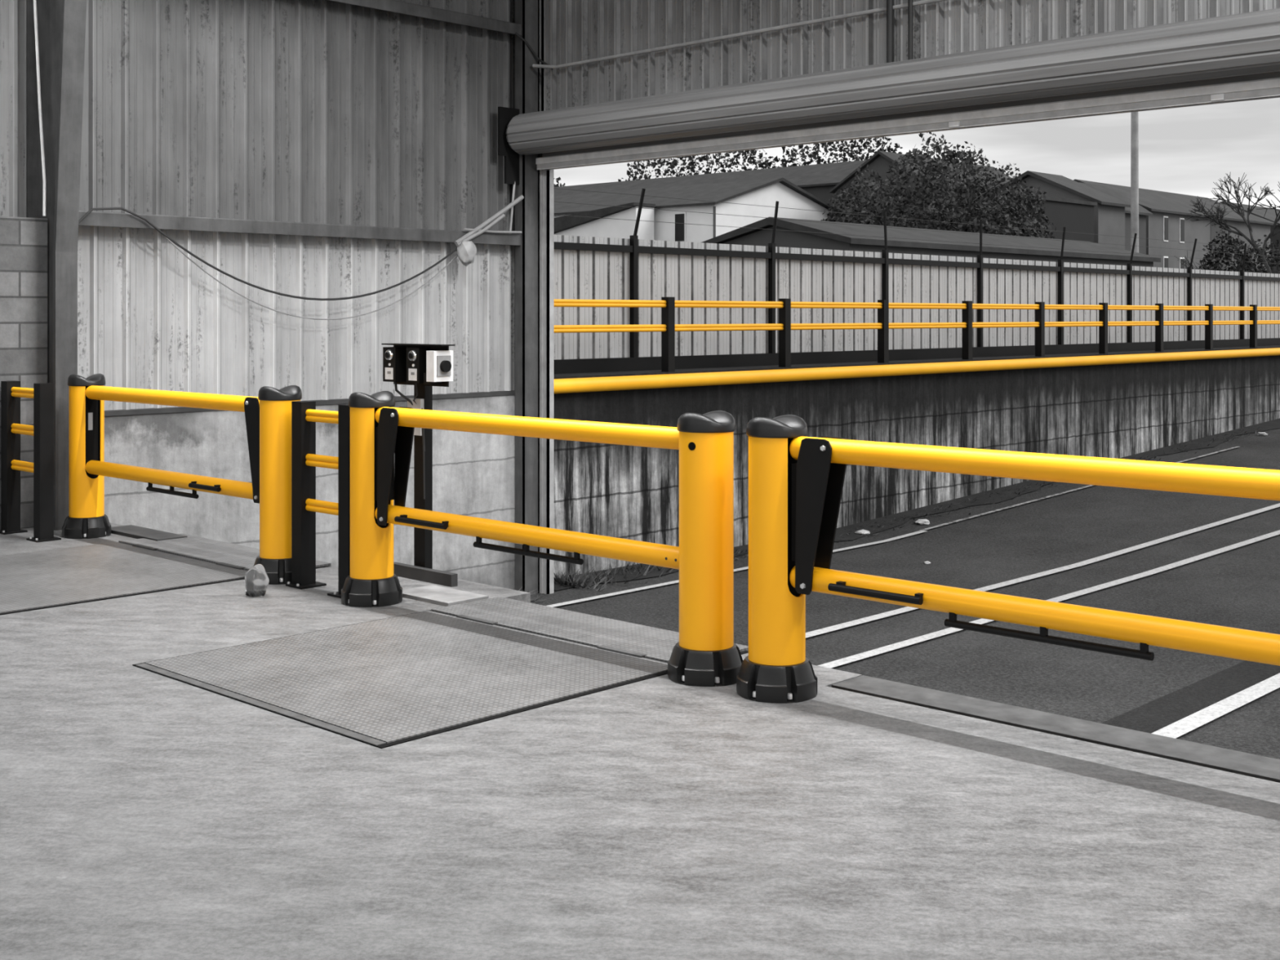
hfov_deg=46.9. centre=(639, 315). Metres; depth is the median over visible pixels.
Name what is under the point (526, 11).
column
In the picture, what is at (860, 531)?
litter
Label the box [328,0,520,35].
steel rail
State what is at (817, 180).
roof
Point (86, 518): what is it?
bollard
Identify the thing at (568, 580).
weeds
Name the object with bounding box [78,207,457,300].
cable
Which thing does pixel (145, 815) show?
floor
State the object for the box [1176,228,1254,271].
tree
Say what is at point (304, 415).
barrier
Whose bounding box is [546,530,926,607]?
painted line
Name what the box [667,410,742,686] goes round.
bollard
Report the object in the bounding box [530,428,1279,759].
ground
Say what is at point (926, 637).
painted line
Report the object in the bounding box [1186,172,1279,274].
tree
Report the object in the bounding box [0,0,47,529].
wall
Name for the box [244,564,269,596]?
clear plastic bag
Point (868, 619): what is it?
painted line
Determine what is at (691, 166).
tree
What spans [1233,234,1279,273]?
tree
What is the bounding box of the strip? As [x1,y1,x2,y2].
[831,675,1279,782]
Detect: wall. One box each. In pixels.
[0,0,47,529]
[77,0,515,590]
[539,0,1279,157]
[553,346,1279,577]
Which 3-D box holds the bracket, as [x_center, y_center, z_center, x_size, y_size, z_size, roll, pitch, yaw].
[-1.498,-0.941,14.692,0.084,0.554,0.873,0,0,43]
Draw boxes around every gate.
[84,385,259,503]
[374,406,679,569]
[789,435,1279,666]
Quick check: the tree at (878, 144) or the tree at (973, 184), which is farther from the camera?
the tree at (878, 144)
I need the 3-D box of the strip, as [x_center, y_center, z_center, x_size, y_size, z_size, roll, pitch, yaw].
[5.281,2.262,2.623,11.950,1.196,0.245,0,0,43]
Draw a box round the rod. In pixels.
[509,184,515,231]
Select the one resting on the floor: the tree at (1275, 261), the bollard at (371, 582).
the bollard at (371, 582)
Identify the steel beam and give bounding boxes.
[393,562,457,586]
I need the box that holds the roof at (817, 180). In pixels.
[553,160,866,207]
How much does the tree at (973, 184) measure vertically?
7.091 m
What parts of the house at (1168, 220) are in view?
pane, pane, pane, pane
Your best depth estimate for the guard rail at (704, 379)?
19.56 m
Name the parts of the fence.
fence panel, post, wire arm, fence panel, post, wire arm, fence panel, post, wire arm, rail, fence panel, post, wire arm, fence panel, post, wire arm, fence panel, post, wire arm, fence panel, post, wire arm, fence panel, post, wire arm, fence panel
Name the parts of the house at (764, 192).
pane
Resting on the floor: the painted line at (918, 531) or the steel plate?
the steel plate
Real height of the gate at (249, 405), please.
0.714 m
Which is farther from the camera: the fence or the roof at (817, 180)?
the roof at (817, 180)
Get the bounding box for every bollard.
[62,373,111,538]
[253,385,302,584]
[341,391,402,607]
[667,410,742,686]
[736,414,817,703]
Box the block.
[964,195,1097,242]
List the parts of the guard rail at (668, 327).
rail, rail, post, rail, rail, post, rail, rail, post, rail, rail, post, rail, rail, post, rail, rail, post, rail, rail, post, rail, rail, post, rail, rail, post, rail, rail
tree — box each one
[553,177,565,186]
[617,149,786,181]
[778,136,902,167]
[820,164,921,225]
[860,207,989,232]
[861,132,1022,235]
[949,162,1056,239]
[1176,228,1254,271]
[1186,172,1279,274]
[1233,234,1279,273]
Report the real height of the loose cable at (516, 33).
0.370 m
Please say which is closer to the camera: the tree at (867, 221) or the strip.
the strip
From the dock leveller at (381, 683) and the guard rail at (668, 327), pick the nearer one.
the dock leveller at (381, 683)
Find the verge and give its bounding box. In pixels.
[553,418,1279,590]
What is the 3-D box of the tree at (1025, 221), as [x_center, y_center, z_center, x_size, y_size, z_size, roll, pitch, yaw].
[12.370,-2.350,52.136,4.397,6.058,3.852,0,0,43]
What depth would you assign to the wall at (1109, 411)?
20.67 m
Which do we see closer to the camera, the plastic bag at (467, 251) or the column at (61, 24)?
the column at (61, 24)
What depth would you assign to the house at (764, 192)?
79.83 m
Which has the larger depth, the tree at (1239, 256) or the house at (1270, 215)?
the house at (1270, 215)
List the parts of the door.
plate, rail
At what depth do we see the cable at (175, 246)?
13.19 m
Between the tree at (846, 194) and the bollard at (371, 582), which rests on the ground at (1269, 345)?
the tree at (846, 194)
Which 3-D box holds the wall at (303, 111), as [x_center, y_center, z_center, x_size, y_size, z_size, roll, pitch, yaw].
[-2.907,-1.440,13.698,0.425,8.800,5.030,0,0,43]
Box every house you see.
[553,177,833,242]
[553,202,655,239]
[829,151,1012,225]
[995,170,1130,249]
[1073,178,1277,271]
[1078,182,1152,254]
[1221,200,1279,267]
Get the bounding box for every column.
[26,0,86,530]
[515,0,539,595]
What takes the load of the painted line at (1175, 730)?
on the ground at (1237, 588)
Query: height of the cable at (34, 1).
4.071 m
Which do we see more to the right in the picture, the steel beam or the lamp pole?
the lamp pole
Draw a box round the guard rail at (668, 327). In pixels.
[553,297,1279,372]
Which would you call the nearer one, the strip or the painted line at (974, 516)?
the strip
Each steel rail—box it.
[78,210,520,245]
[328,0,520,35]
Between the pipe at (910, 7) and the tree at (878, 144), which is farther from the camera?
the tree at (878, 144)
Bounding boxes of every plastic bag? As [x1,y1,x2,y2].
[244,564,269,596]
[457,240,476,266]
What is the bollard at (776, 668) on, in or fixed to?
on the floor
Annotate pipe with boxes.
[532,0,946,68]
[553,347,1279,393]
[886,0,893,62]
[907,0,913,59]
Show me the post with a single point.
(424, 366)
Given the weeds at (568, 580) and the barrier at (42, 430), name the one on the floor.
the barrier at (42, 430)
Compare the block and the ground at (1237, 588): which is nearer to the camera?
the ground at (1237, 588)
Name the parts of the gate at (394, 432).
link plate, link plate, rail, rail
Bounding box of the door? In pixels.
[497,8,1279,594]
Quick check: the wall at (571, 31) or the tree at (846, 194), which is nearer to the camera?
the wall at (571, 31)
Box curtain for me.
[506,8,1279,155]
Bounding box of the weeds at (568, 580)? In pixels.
[553,426,1268,591]
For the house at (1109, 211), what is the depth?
66.02 m
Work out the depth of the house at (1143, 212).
75.58 m
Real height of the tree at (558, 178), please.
13.430 m
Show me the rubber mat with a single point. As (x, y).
(129, 531)
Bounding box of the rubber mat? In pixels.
[111,524,186,541]
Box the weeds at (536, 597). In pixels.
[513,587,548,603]
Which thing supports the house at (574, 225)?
on the ground at (1269, 345)
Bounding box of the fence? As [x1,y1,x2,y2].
[553,187,1279,373]
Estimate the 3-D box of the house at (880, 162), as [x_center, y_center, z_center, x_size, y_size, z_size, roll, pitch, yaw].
[17.037,-4.110,84.126,6.500,9.540,12.100,0,0,43]
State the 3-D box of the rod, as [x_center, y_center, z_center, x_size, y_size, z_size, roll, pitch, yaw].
[-1.302,-1.110,15.022,0.072,0.702,0.032,0,0,-20]
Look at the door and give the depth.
11.80 m
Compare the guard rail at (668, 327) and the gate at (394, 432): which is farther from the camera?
the guard rail at (668, 327)
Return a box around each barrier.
[0,380,61,542]
[285,400,350,598]
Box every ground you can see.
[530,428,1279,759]
[553,345,1279,375]
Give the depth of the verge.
21.22 m
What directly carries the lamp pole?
on the ground at (1269, 345)
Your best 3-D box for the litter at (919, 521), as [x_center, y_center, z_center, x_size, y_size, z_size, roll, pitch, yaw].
[3.794,2.782,19.833,0.195,0.080,0.178,0,0,-28]
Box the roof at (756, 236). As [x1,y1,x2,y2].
[702,217,1160,266]
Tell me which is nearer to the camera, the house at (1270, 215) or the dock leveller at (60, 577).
the dock leveller at (60, 577)
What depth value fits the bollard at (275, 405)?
9.15 m
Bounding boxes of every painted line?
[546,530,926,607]
[805,502,1279,637]
[817,529,1279,668]
[920,446,1239,530]
[1151,672,1279,737]
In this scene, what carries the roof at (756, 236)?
on the ground at (1269, 345)
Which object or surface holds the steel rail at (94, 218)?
attached to the wall at (303, 111)
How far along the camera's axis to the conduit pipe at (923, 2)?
13.27 m
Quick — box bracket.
[454,195,524,246]
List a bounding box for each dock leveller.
[0,533,331,615]
[132,596,748,748]
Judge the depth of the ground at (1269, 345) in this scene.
20.71 m
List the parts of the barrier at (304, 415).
post, plate, rail, rail, rail, plate, post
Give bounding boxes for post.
[381,343,455,568]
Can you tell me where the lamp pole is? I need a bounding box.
[1130,111,1138,253]
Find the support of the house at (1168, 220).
on the ground at (1269, 345)
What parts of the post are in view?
plate, post, isolator plate, rotary knob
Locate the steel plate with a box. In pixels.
[402,584,488,606]
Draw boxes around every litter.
[854,529,870,534]
[915,519,929,524]
[1257,431,1267,435]
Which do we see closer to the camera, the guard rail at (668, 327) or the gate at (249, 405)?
the gate at (249, 405)
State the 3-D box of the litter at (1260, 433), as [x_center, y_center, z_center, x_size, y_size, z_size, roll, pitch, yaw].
[12.000,2.294,28.461,0.183,0.080,0.177,0,0,43]
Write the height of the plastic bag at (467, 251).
0.262 m
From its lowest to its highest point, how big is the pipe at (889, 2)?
3.800 m
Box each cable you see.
[33,0,45,216]
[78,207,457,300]
[164,235,457,319]
[515,32,553,69]
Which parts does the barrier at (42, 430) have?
post, plate, rail, rail, rail, post, plate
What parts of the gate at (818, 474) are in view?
link plate, link plate, rail, rail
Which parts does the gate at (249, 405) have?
rail, rail, link plate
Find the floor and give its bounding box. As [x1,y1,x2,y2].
[0,522,1279,959]
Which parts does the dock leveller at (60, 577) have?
deck plate, frame, lip plate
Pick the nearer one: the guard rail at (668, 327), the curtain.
the curtain
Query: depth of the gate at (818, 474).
5.65 m

